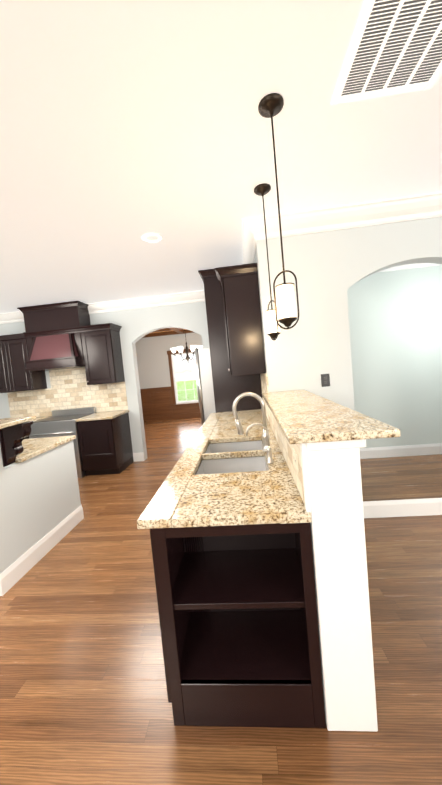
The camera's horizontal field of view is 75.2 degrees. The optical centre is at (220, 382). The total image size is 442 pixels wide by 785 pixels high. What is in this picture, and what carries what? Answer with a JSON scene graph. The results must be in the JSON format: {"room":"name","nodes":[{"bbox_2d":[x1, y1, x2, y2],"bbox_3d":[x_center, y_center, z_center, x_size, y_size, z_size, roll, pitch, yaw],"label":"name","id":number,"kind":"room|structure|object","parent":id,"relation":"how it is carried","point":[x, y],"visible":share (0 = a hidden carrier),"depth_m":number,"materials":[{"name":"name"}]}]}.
{"room":"kitchen","nodes":[
{"label":"kitchen","id":0,"kind":"room"},
{"bbox_2d":[0,301,209,459],"bbox_3d":[-3.114,0.131,5.126,8.300,2.750,0.150,-5,3,5],"label":"wall","id":1,"kind":"structure","parent":0,"point":[137,324],"depth_m":4.87,"materials":[{"name":"grey paint"}]},
{"bbox_2d":[0,333,46,392],"bbox_3d":[-3.480,-0.317,4.871,0.750,0.935,0.354,-5,3,5],"label":"upper cabinet","id":2,"kind":"object","parent":1,"relation":"attached to","point":[15,376],"visible":0.9,"depth_m":4.69,"materials":[{"name":"black wood"}]},
{"bbox_2d":[17,301,90,370],"bbox_3d":[-2.687,-0.737,4.701,1.024,1.025,0.512,-5,3,5],"label":"range hood","id":3,"kind":"object","parent":1,"relation":"attached to","point":[52,333],"visible":0.79,"depth_m":4.57,"materials":[{"name":"black wood"}]},
{"bbox_2d":[7,367,127,417],"bbox_3d":[-2.712,0.166,5.013,2.166,0.796,0.011,-5,3,5],"label":"backsplash","id":4,"kind":"structure","parent":1,"relation":"attached to","point":[70,389],"depth_m":5.00,"materials":[{"name":"tile"}]},
{"bbox_2d":[78,323,124,384],"bbox_3d":[-1.922,-0.451,4.710,0.542,0.935,0.406,-5,3,5],"label":"upper cabinet","id":5,"kind":"object","parent":1,"relation":"attached to","point":[102,353],"visible":1,"depth_m":4.57,"materials":[{"name":"black wood"}]},
{"bbox_2d":[0,290,204,323],"bbox_3d":[-2.925,-1.181,4.896,5.600,0.150,0.115,-5,3,5],"label":"crown molding","id":6,"kind":"structure","parent":1,"relation":"attached to","point":[194,296],"depth_m":4.76,"materials":[{"name":"white wood"}]},
{"bbox_2d":[135,332,202,403],"bbox_3d":[-1.073,-0.272,9.026,5.150,2.750,0.150,-5,3,5],"label":"wall","id":7,"kind":"structure","parent":0,"point":[152,362],"depth_m":8.99,"materials":[{"name":"grey paint"}]},
{"bbox_2d":[140,386,200,420],"bbox_3d":[-1.002,0.590,8.974,4.850,1.030,0.050,-5,3,5],"label":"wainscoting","id":8,"kind":"structure","parent":7,"relation":"attached to","point":[157,403],"depth_m":9.01,"materials":[{"name":"brown wood"}]},
{"bbox_2d":[167,349,198,407],"bbox_3d":[-0.538,-0.186,8.952,2.160,1.800,0.203,-5,3,5],"label":"dining room window","id":9,"kind":"structure","parent":7,"relation":"in","point":[174,386],"depth_m":9.00,"materials":[{"name":"brown wood"}]},
{"bbox_2d":[172,353,197,402],"bbox_3d":[-0.539,-0.191,8.947,1.860,1.511,0.047,-5,3,5],"label":"window blinds","id":10,"kind":"object","parent":9,"relation":"attached to","point":[186,395],"visible":0.27,"depth_m":8.99,"materials":[{"name":"white"}]},
{"bbox_2d":[0,417,441,784],"bbox_3d":[1.440,1.239,3.092,17.500,0.060,16.000,-5,3,5],"label":"floor","id":11,"kind":"structure","parent":0,"point":[83,695],"depth_m":1.47,"materials":[{"name":"brown wood"}]},
{"bbox_2d":[0,572,6,595],"bbox_3d":[-3.701,1.650,2.260,4.266,0.150,0.016,-5,3,5],"label":"baseboard","id":12,"kind":"structure","parent":11,"relation":"on","point":[3,590],"depth_m":2.08,"materials":[{"name":"white wood"}]},
{"bbox_2d":[0,440,80,573],"bbox_3d":[-3.715,1.089,2.757,4.250,1.215,1.040,-5,3,5],"label":"wall","id":13,"kind":"structure","parent":11,"relation":"on","point":[39,496],"depth_m":2.47,"materials":[{"name":"grey paint"}]},
{"bbox_2d":[0,421,32,466],"bbox_3d":[-1.569,0.473,2.222,0.203,0.320,0.110,-5,3,5],"label":"corbel","id":14,"kind":"object","parent":13,"relation":"attached to","point":[13,437],"visible":0.96,"depth_m":2.19,"materials":[{"name":"black wood"}]},
{"bbox_2d":[0,416,35,428],"bbox_3d":[-3.685,0.486,2.249,4.400,0.030,0.490,-5,3,5],"label":"bar","id":15,"kind":"object","parent":13,"relation":"on","point":[6,422],"visible":1,"depth_m":2.15,"materials":[{"name":"stone"}]},
{"bbox_2d":[15,435,75,462],"bbox_3d":[-3.692,0.793,2.904,4.220,0.038,0.767,-5,3,5],"label":"countertop","id":16,"kind":"structure","parent":13,"relation":"on","point":[33,447],"depth_m":2.78,"materials":[{"name":"stone"}]},
{"bbox_2d":[3,505,83,590],"bbox_3d":[-1.548,1.434,2.618,0.016,0.150,1.010,-5,3,5],"label":"baseboard","id":17,"kind":"structure","parent":11,"relation":"on","point":[15,572],"depth_m":2.47,"materials":[{"name":"white wood"}]},
{"bbox_2d":[29,407,95,477],"bbox_3d":[-2.539,0.977,4.694,0.770,1.010,0.682,-5,3,5],"label":"range","id":18,"kind":"object","parent":11,"relation":"on","point":[58,423],"visible":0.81,"depth_m":4.40,"materials":[{"name":"silver metal"}]},
{"bbox_2d":[77,413,132,475],"bbox_3d":[-1.863,0.986,4.678,0.563,0.870,0.639,-5,3,5],"label":"base cabinet","id":19,"kind":"object","parent":11,"relation":"on","point":[105,445],"depth_m":4.38,"materials":[{"name":"black wood"}]},
{"bbox_2d":[32,410,128,421],"bbox_3d":[-2.690,0.601,4.718,2.186,0.038,0.647,-5,3,5],"label":"countertop","id":20,"kind":"structure","parent":19,"relation":"on","point":[103,415],"depth_m":4.53,"materials":[{"name":"stone"}]},
{"bbox_2d":[195,348,215,429],"bbox_3d":[0.127,0.372,4.267,0.901,1.775,0.965,-5,3,5],"label":"refrigerator","id":21,"kind":"object","parent":11,"relation":"on","point":[205,390],"visible":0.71,"depth_m":3.79,"materials":[{"name":"grey"}]},
{"bbox_2d":[198,269,261,412],"bbox_3d":[0.215,-0.115,4.203,0.684,2.735,1.086,-5,3,5],"label":"tall cabinet","id":22,"kind":"object","parent":11,"relation":"on","point":[228,389],"visible":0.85,"depth_m":3.71,"materials":[{"name":"black wood"}]},
{"bbox_2d":[150,440,325,727],"bbox_3d":[0.151,0.924,2.468,0.692,0.870,2.604,-5,3,5],"label":"base cabinet","id":23,"kind":"object","parent":11,"relation":"on","point":[238,617],"visible":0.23,"depth_m":1.23,"materials":[{"name":"black wood"}]},
{"bbox_2d":[137,409,310,528],"bbox_3d":[0.107,0.471,2.439,0.698,0.038,2.612,-5,3,5],"label":"countertop","id":24,"kind":"structure","parent":23,"relation":"on","point":[184,496],"depth_m":1.38,"materials":[{"name":"stone"}]},
{"bbox_2d":[196,440,267,474],"bbox_3d":[0.095,0.620,1.996,0.435,0.204,0.770,-5,3,5],"label":"sink","id":25,"kind":"object","parent":24,"relation":"in","point":[232,465],"visible":0.17,"depth_m":1.97,"materials":[{"name":"silver metal"}]},
{"bbox_2d":[232,392,273,463],"bbox_3d":[0.194,0.274,1.804,0.240,0.406,0.334,-5,3,5],"label":"faucet","id":26,"kind":"object","parent":24,"relation":"on","point":[267,448],"visible":1,"depth_m":1.92,"materials":[{"name":"silver metal"}]},
{"bbox_2d":[300,439,377,731],"bbox_3d":[0.541,0.756,1.892,0.236,1.196,1.571,-5,3,5],"label":"wall","id":27,"kind":"structure","parent":11,"relation":"on","point":[332,485],"depth_m":1.12,"materials":[{"name":"grey paint"}]},
{"bbox_2d":[260,373,304,504],"bbox_3d":[0.426,0.178,2.414,0.011,0.486,2.574,-5,3,5],"label":"backsplash","id":28,"kind":"structure","parent":27,"relation":"attached to","point":[285,446],"depth_m":1.64,"materials":[{"name":"stone"}]},
{"bbox_2d":[292,448,298,471],"bbox_3d":[0.332,0.343,1.281,0.008,0.072,0.115,-5,3,5],"label":"outlet","id":29,"kind":"object","parent":28,"relation":"attached to","point":[295,460],"visible":0.98,"depth_m":1.26,"materials":[{"name":"beige plastic"}]},
{"bbox_2d":[262,390,400,443],"bbox_3d":[0.506,0.144,1.831,0.390,0.030,1.618,-5,3,5],"label":"bar","id":30,"kind":"object","parent":27,"relation":"on","point":[302,416],"visible":1,"depth_m":1.25,"materials":[{"name":"stone"}]},
{"bbox_2d":[0,0,441,313],"bbox_3d":[1.184,-1.565,2.937,17.500,0.080,16.000,-5,3,5],"label":"ceiling","id":31,"kind":"structure","parent":0,"point":[125,125],"depth_m":1.57,"materials":[{"name":"white paint"}]},
{"bbox_2d":[142,233,162,242],"bbox_3d":[-0.635,-1.347,2.656,0.196,0.030,0.196,-5,3,5],"label":"recessed light","id":32,"kind":"object","parent":31,"relation":"in","point":[145,239],"visible":0.79,"depth_m":2.65,"materials":[{"name":"white"}]},
{"bbox_2d":[142,328,194,337],"bbox_3d":[-1.356,-1.446,6.930,4.850,0.128,3.920,-5,3,5],"label":"wood ceiling","id":33,"kind":"structure","parent":31,"relation":"attached to","point":[167,331],"depth_m":8.80,"materials":[{"name":"brown wood"}]},
{"bbox_2d":[170,333,202,362],"bbox_3d":[-0.841,-1.000,6.906,0.777,1.070,0.753,-5,3,5],"label":"dining chandelier","id":34,"kind":"object","parent":33,"relation":"hanging from","point":[180,350],"visible":0.79,"depth_m":6.87,"materials":[{"name":"brown metal"}]},
{"bbox_2d":[254,183,279,339],"bbox_3d":[0.346,-0.853,2.094,0.124,1.088,0.124,-5,3,5],"label":"pendant light","id":35,"kind":"object","parent":31,"relation":"hanging from","point":[273,327],"visible":0.94,"depth_m":2.08,"materials":[{"name":"white glass"}]},
{"bbox_2d":[258,93,298,328],"bbox_3d":[0.292,-0.811,1.428,0.124,1.088,0.124,-5,3,5],"label":"pendant light","id":36,"kind":"object","parent":31,"relation":"hanging from","point":[270,105],"visible":1,"depth_m":1.41,"materials":[{"name":"white glass"}]},
{"bbox_2d":[331,0,441,104],"bbox_3d":[0.746,-1.371,0.999,0.470,0.011,0.810,-5,3,5],"label":"ceiling vent","id":37,"kind":"object","parent":31,"relation":"in","point":[395,48],"visible":1,"depth_m":1.20,"materials":[{"name":"white metal"}]},
{"bbox_2d":[255,217,441,409],"bbox_3d":[3.441,-0.321,2.454,6.050,2.750,0.150,-5,3,5],"label":"wall","id":38,"kind":"structure","parent":0,"point":[328,269],"depth_m":2.56,"materials":[{"name":"grey paint"}]},
{"bbox_2d":[215,263,265,375],"bbox_3d":[0.225,-0.619,3.207,0.406,1.045,0.929,-5,3,5],"label":"upper cabinet","id":39,"kind":"object","parent":38,"relation":"attached to","point":[239,285],"visible":0.98,"depth_m":2.79,"materials":[{"name":"black wood"}]},
{"bbox_2d":[243,244,255,263],"bbox_3d":[0.298,-1.376,3.086,0.115,0.150,1.030,-5,3,5],"label":"crown molding","id":40,"kind":"structure","parent":38,"relation":"attached to","point":[249,250],"depth_m":3.04,"materials":[{"name":"white wood"}]},
{"bbox_2d":[321,374,329,386],"bbox_3d":[0.946,-0.021,2.596,0.075,0.115,0.008,-5,3,5],"label":"outlet","id":41,"kind":"object","parent":38,"relation":"attached to","point":[325,380],"visible":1,"depth_m":2.59,"materials":[{"name":"black plastic"}]},
{"bbox_2d":[242,192,441,243],"bbox_3d":[3.312,-1.606,2.251,6.280,0.150,0.115,-5,3,5],"label":"crown molding","id":42,"kind":"structure","parent":38,"relation":"attached to","point":[379,212],"depth_m":2.44,"materials":[{"name":"white wood"}]},
{"bbox_2d":[363,498,441,517],"bbox_3d":[3.655,0.967,2.434,5.876,0.150,0.016,-5,3,5],"label":"baseboard","id":43,"kind":"structure","parent":38,"relation":"attached to","point":[428,506],"depth_m":2.60,"materials":[{"name":"white wood"}]},
{"bbox_2d":[347,265,441,447],"bbox_3d":[3.228,-0.388,4.010,5.070,2.750,0.120,-5,3,5],"label":"wall","id":44,"kind":"structure","parent":0,"point":[395,322],"depth_m":3.99,"materials":[{"name":"grey paint"}]},
{"bbox_2d":[359,443,441,458],"bbox_3d":[3.281,0.914,4.019,4.950,0.150,0.016,-5,3,5],"label":"baseboard","id":45,"kind":"structure","parent":44,"relation":"attached to","point":[423,449],"depth_m":4.08,"materials":[{"name":"white wood"}]},
{"bbox_2d":[376,263,441,272],"bbox_3d":[3.040,-1.668,3.828,4.950,0.150,0.115,-5,3,5],"label":"crown molding","id":46,"kind":"structure","parent":44,"relation":"attached to","point":[416,265],"depth_m":3.91,"materials":[{"name":"white wood"}]},
{"label":"outside","id":47,"kind":"structure","parent":0,"visible":0},
{"bbox_2d":[174,354,197,400],"bbox_3d":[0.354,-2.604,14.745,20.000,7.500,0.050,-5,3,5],"label":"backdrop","id":48,"kind":"structure","parent":47,"point":[188,370],"depth_m":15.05,"materials":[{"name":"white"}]}
]}

